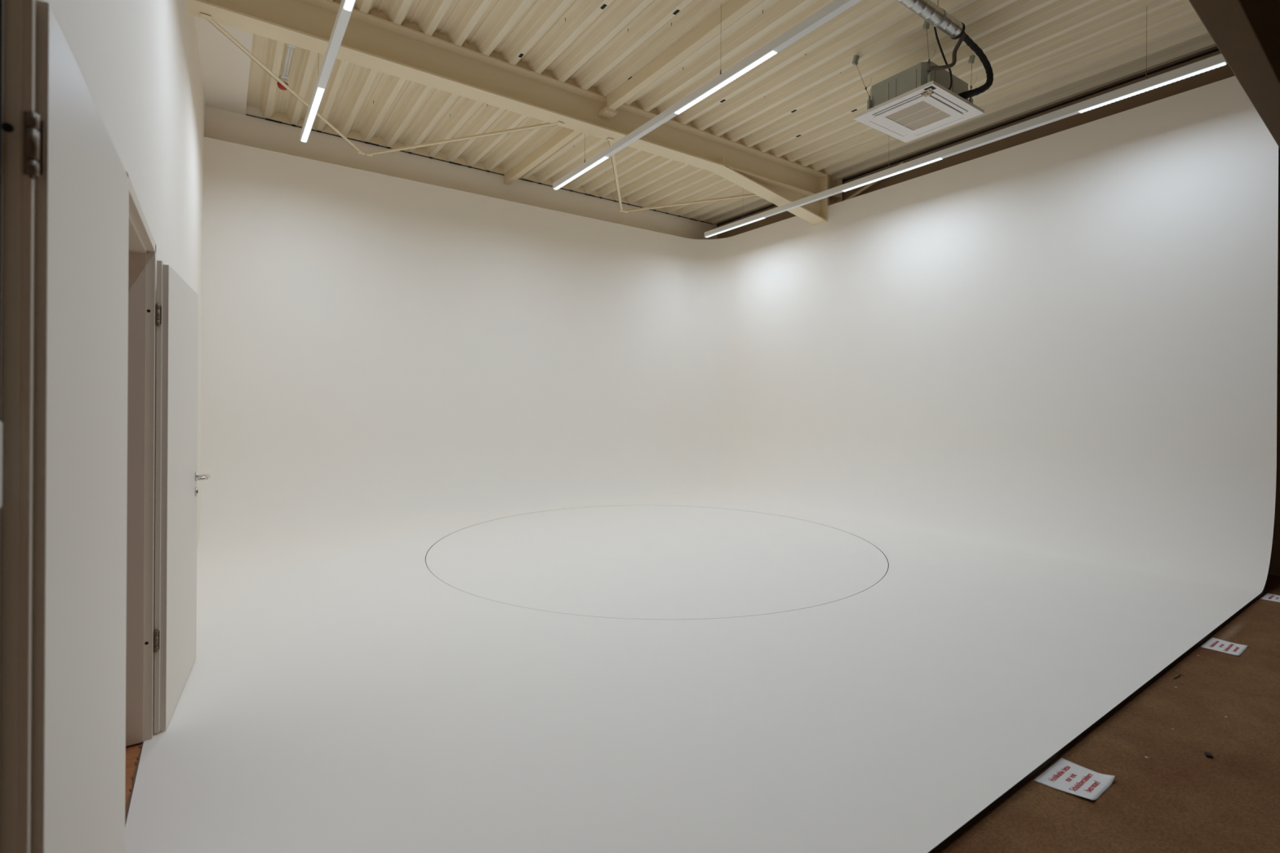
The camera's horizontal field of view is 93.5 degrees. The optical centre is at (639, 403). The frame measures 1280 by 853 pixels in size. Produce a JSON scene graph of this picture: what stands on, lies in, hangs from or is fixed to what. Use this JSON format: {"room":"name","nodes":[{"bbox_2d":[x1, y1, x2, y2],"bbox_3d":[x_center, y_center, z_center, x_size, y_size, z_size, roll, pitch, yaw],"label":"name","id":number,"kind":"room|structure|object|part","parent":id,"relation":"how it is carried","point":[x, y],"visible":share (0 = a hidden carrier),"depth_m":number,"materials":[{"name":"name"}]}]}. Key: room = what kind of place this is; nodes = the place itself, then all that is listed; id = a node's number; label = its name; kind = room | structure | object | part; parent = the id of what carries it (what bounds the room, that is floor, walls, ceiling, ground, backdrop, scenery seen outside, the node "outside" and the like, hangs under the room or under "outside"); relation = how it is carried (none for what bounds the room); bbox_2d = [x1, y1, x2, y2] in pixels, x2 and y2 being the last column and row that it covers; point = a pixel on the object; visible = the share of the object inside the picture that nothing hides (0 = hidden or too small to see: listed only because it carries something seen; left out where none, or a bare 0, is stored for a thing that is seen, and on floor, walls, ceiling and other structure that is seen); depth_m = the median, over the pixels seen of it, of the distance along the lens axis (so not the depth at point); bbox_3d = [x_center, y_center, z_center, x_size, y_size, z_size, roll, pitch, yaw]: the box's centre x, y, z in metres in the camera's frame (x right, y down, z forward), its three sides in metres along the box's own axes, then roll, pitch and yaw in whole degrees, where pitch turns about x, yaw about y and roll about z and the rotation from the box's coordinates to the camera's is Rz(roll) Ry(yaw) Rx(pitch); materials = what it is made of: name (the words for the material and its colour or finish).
{"room":"studio","nodes":[
{"label":"studio","id":0,"kind":"room"},
{"bbox_2d":[40,0,205,713],"bbox_3d":[-1.607,-1.000,1.617,0.527,5.120,12.500,0,0,-35],"label":"wall","id":1,"kind":"structure","parent":0,"point":[138,61],"depth_m":2.78,"materials":[{"name":"white paint"}]},
{"bbox_2d":[0,0,128,852],"bbox_3d":[-1.043,0.381,0.733,0.468,2.125,1.812,0,0,-35],"label":"door","id":2,"kind":"structure","parent":1,"relation":"in","point":[64,181],"depth_m":0.96,"materials":[{"name":"white metal"}]},
{"bbox_2d":[0,421,2,507],"bbox_3d":[-0.912,0.084,0.800,0.087,0.120,0.020,0,0,-35],"label":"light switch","id":3,"kind":"object","parent":2,"relation":"attached to","point":[1,423],"visible":1,"depth_m":0.83,"materials":[{"name":"white plastic"}]},
{"bbox_3d":[-0.670,0.383,0.466,0.113,2.125,0.946,0,0,-35],"label":"frame","id":4,"kind":"part","parent":2,"relation":"part of","materials":[{"name":"brown metal"}]},
{"bbox_2d":[125,171,210,746],"bbox_3d":[-2.202,0.374,2.445,0.549,2.125,1.919,0,0,-29],"label":"door","id":5,"kind":"structure","parent":1,"relation":"in","point":[173,640],"depth_m":2.61,"materials":[{"name":"white wood"}]},
{"bbox_3d":[-1.857,0.376,2.159,0.113,2.125,1.021,0,0,-35],"label":"frame","id":6,"kind":"part","parent":5,"relation":"part of","materials":[{"name":"brown metal"}]},
{"bbox_3d":[-2.454,0.490,3.334,0.011,0.048,0.048,0,0,-29],"label":"keyhole plate","id":7,"kind":"part","parent":5,"relation":"part of","materials":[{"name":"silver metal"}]},
{"bbox_3d":[-2.400,0.405,3.304,0.070,0.052,0.165,0,0,-35],"label":"handle","id":8,"kind":"part","parent":5,"relation":"part of","materials":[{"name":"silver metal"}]},
{"bbox_2d":[195,16,253,115],"bbox_3d":[-2.881,-3.398,3.828,0.846,0.110,7.200,0,0,-35],"label":"wall","id":9,"kind":"structure","parent":1,"relation":"attached to","point":[224,66],"depth_m":5.97,"materials":[{"name":"white paint"}]},
{"bbox_2d":[124,742,143,826],"bbox_3d":[-1.848,1.445,2.173,0.014,0.004,0.930,0,0,-35],"label":"trim","id":10,"kind":"structure","parent":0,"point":[134,776],"depth_m":2.26,"materials":[{"name":"brown wood"}]},
{"bbox_2d":[204,105,717,239],"bbox_3d":[-1.390,-1.099,9.391,9.900,5.320,0.220,0,0,-35],"label":"wall","id":11,"kind":"structure","parent":0,"point":[220,124],"depth_m":8.18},
{"bbox_2d":[245,114,713,224],"bbox_3d":[-1.612,-3.340,9.074,7.250,0.010,0.031,0,0,-35],"label":"trim","id":12,"kind":"structure","parent":11,"relation":"attached to","point":[268,119],"depth_m":8.39,"materials":[{"name":"black metal"}]},
{"bbox_2d":[124,558,1279,852],"bbox_3d":[1.420,1.523,4.057,11.400,0.112,13.000,0,0,-35],"label":"floor","id":13,"kind":"structure","parent":0,"point":[1165,795],"depth_m":2.44,"materials":[{"name":"brown wood"}]},
{"bbox_2d":[124,75,1279,852],"bbox_3d":[0.227,-0.700,5.761,7.482,4.346,7.067,0,0,-35],"label":"cove","id":14,"kind":"object","parent":13,"relation":"on","point":[1037,377],"visible":0.96,"depth_m":5.80,"materials":[{"name":"white paint"}]},
{"bbox_2d":[426,505,888,619],"bbox_3d":[0.155,1.464,6.296,4.514,0.026,4.514,0,0,-35],"label":"turntable","id":15,"kind":"object","parent":14,"relation":"in","point":[623,562],"visible":0.84,"depth_m":5.49,"materials":[{"name":"white paint"}]},
{"bbox_2d":[827,174,842,205],"bbox_3d":[2.789,-0.938,8.917,0.320,4.870,0.227,0,0,-35],"label":"steel column","id":16,"kind":"structure","parent":13,"relation":"on","point":[837,197],"depth_m":8.93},
{"bbox_2d":[844,161,903,200],"bbox_3d":[3.239,-3.072,8.495,0.030,0.333,1.040,0,0,-35],"label":"brace","id":17,"kind":"object","parent":16,"relation":"attached to","point":[870,184],"visible":0.43,"depth_m":8.56,"materials":[{"name":"beige paint"}]},
{"bbox_2d":[1034,758,1115,799],"bbox_3d":[1.716,1.479,2.375,0.269,0.021,0.185,0,0,-35],"label":"paper notice","id":18,"kind":"object","parent":13,"relation":"on","point":[1064,775],"visible":1,"depth_m":2.38,"materials":[{"name":"white paper"}]},
{"bbox_2d":[1204,751,1213,758],"bbox_3d":[2.405,1.489,2.546,0.021,0.012,0.027,0,0,26],"label":"chip","id":19,"kind":"object","parent":13,"relation":"on","point":[1209,755],"visible":1,"depth_m":2.54,"materials":[{"name":"black plastic"}]},
{"bbox_2d":[1200,637,1248,655],"bbox_3d":[3.606,1.498,3.710,0.264,0.006,0.170,0,0,-35],"label":"paper notice","id":20,"kind":"object","parent":13,"relation":"on","point":[1215,644],"visible":1,"depth_m":3.71,"materials":[{"name":"white paper"}]},
{"bbox_2d":[1260,593,1279,602],"bbox_3d":[4.931,1.506,4.638,0.244,0.006,0.174,0,0,-35],"label":"paper notice","id":21,"kind":"object","parent":13,"relation":"on","point":[1269,597],"visible":1,"depth_m":4.66,"materials":[{"name":"white paper"}]},
{"bbox_2d":[246,0,1216,224],"bbox_3d":[2.108,-3.421,4.139,7.679,0.203,12.380,0,0,-35],"label":"ceiling","id":22,"kind":"structure","parent":0,"point":[798,105],"depth_m":6.10,"materials":[{"name":"beige metal"}]},
{"bbox_2d":[276,76,288,89],"bbox_3d":[-3.730,-3.334,6.286,0.104,0.108,0.104,0,0,-35],"label":"fire alarm","id":23,"kind":"object","parent":22,"relation":"attached to","point":[280,86],"visible":0.65,"depth_m":6.26,"materials":[{"name":"red plastic"}]},
{"bbox_2d":[280,44,295,79],"bbox_3d":[-3.451,-3.359,5.902,0.065,0.029,0.750,0,0,-35],"label":"cable conduit","id":24,"kind":"object","parent":22,"relation":"attached to","point":[283,75],"visible":0.79,"depth_m":5.91,"materials":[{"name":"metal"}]},
{"bbox_2d":[300,0,355,142],"bbox_3d":[-1.768,-3.009,3.773,0.062,0.714,5.810,0,0,-35],"label":"lamp","id":25,"kind":"object","parent":22,"relation":"hanging from","point":[346,6],"visible":1,"depth_m":4.73,"materials":[{"name":"white metal"}]},
{"bbox_2d":[186,0,828,225],"bbox_3d":[-0.393,-3.000,6.676,7.436,0.705,0.251,0,0,-35],"label":"steel beam","id":26,"kind":"structure","parent":22,"relation":"attached to","point":[369,41],"depth_m":5.97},
{"bbox_2d":[200,13,364,155],"bbox_3d":[-3.350,-3.017,5.937,0.091,0.044,2.636,0,0,1],"label":"brace","id":27,"kind":"object","parent":26,"relation":"attached to","point":[207,17],"visible":0.98,"depth_m":5.45,"materials":[{"name":"beige paint"}]},
{"bbox_2d":[366,121,564,156],"bbox_3d":[-2.056,-3.009,6.839,2.647,0.044,0.091,0,0,19],"label":"brace","id":28,"kind":"object","parent":26,"relation":"attached to","point":[547,124],"visible":0.99,"depth_m":6.81,"materials":[{"name":"beige paint"}]},
{"bbox_2d":[606,137,624,212],"bbox_3d":[-0.311,-2.998,8.057,0.091,0.044,2.604,0,0,1],"label":"brace","id":29,"kind":"object","parent":26,"relation":"attached to","point":[610,140],"visible":0.98,"depth_m":7.93,"materials":[{"name":"beige paint"}]},
{"bbox_2d":[622,193,757,213],"bbox_3d":[0.868,-2.991,8.915,2.440,0.044,0.090,0,0,22],"label":"brace","id":30,"kind":"object","parent":26,"relation":"attached to","point":[748,194],"visible":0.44,"depth_m":8.96,"materials":[{"name":"beige paint"}]},
{"bbox_3d":[2.640,-2.981,8.804,0.028,0.705,0.251,0,0,-35],"label":"plate","id":31,"kind":"part","parent":26,"relation":"part of","materials":[{"name":"beige paint"}]},
{"bbox_2d":[503,127,580,185],"bbox_3d":[-1.192,-3.275,7.752,0.090,0.135,2.665,0,0,-35],"label":"beam","id":32,"kind":"structure","parent":22,"relation":"attached to","point":[565,135],"depth_m":7.85,"materials":[{"name":"beige paint"}]},
{"bbox_2d":[599,0,764,119],"bbox_3d":[0.980,-3.236,4.699,0.140,0.185,4.790,0,0,-35],"label":"ceiling beam","id":33,"kind":"structure","parent":22,"relation":"attached to","point":[732,11],"depth_m":5.53,"materials":[{"name":"beige paint"}]},
{"bbox_2d":[552,0,861,190],"bbox_3d":[0.533,-2.994,5.217,0.062,0.714,5.530,0,0,-35],"label":"lamp","id":34,"kind":"object","parent":22,"relation":"hanging from","point":[836,7],"visible":1,"depth_m":4.97,"materials":[{"name":"white metal"}]},
{"bbox_2d":[852,20,984,142],"bbox_3d":[2.632,-3.009,5.694,1.010,0.663,0.850,0,0,-35],"label":"air conditioner","id":35,"kind":"object","parent":22,"relation":"hanging from","point":[913,103],"visible":0.97,"depth_m":5.50,"materials":[{"name":"white plastic"}]},
{"bbox_2d":[886,100,950,129],"bbox_3d":[2.599,-2.692,5.626,0.480,0.008,0.375,0,0,-35],"label":"grille","id":36,"kind":"object","parent":35,"relation":"attached to","point":[920,114],"depth_m":5.62,"materials":[{"name":"white plastic"}]},
{"bbox_3d":[2.599,-2.697,5.626,0.880,0.030,0.775,0,0,-35],"label":"fascia panel","id":37,"kind":"part","parent":35,"relation":"part of","materials":[{"name":"white plastic"}]},
{"bbox_3d":[2.606,-2.836,5.634,0.750,0.247,0.600,0,0,-35],"label":"casing","id":38,"kind":"part","parent":35,"relation":"part of","materials":[{"name":"grey metal"}]},
{"bbox_2d":[958,31,993,98],"bbox_3d":[2.793,-2.919,5.215,0.707,0.373,0.255,0,0,-39],"label":"hose","id":39,"kind":"object","parent":35,"relation":"attached to","point":[969,42],"visible":0.81,"depth_m":5.31,"materials":[{"name":"black plastic"}]},
{"bbox_2d":[896,0,964,39],"bbox_3d":[1.844,-3.156,4.383,1.822,0.356,0.122,0,0,-35],"label":"spiral duct","id":40,"kind":"object","parent":22,"relation":"hanging from","point":[938,17],"visible":1,"depth_m":4.67,"materials":[{"name":"metal"}]},
{"bbox_2d":[927,32,964,72],"bbox_3d":[2.549,-2.897,5.014,0.077,0.230,0.330,0,0,-35],"label":"pipe","id":41,"kind":"object","parent":40,"relation":"attached to","point":[961,38],"visible":1,"depth_m":4.97,"materials":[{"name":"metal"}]},
{"bbox_2d":[933,26,952,89],"bbox_3d":[2.130,-3.025,4.904,1.345,0.591,0.239,0,0,-26],"label":"power cable","id":42,"kind":"object","parent":22,"relation":"hanging from","point":[935,28],"visible":0.59,"depth_m":5.01,"materials":[{"name":"black plastic"}]},
{"bbox_2d":[704,5,1227,237],"bbox_3d":[2.785,-2.981,7.111,0.062,0.714,6.045,0,0,-35],"label":"lamp","id":43,"kind":"object","parent":22,"relation":"hanging from","point":[1218,60],"visible":1,"depth_m":5.90,"materials":[{"name":"white metal"}]},
{"bbox_2d":[1188,0,1279,147],"bbox_3d":[2.551,-2.714,2.804,7.839,1.211,0.165,0,0,-37],"label":"beam","id":44,"kind":"structure","parent":22,"relation":"attached to","point":[1246,33],"depth_m":3.63,"materials":[{"name":"brown paint"}]},
{"bbox_2d":[717,45,1279,576],"bbox_3d":[5.069,-1.059,6.227,0.200,5.320,12.380,0,0,-35],"label":"wall","id":45,"kind":"structure","parent":0,"point":[1221,73],"depth_m":6.52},
{"bbox_2d":[716,48,1219,226],"bbox_3d":[3.556,-3.306,8.209,0.022,0.014,7.380,0,0,-35],"label":"trim","id":46,"kind":"structure","parent":45,"relation":"attached to","point":[1217,49],"depth_m":6.87,"materials":[{"name":"black metal"}]}
]}

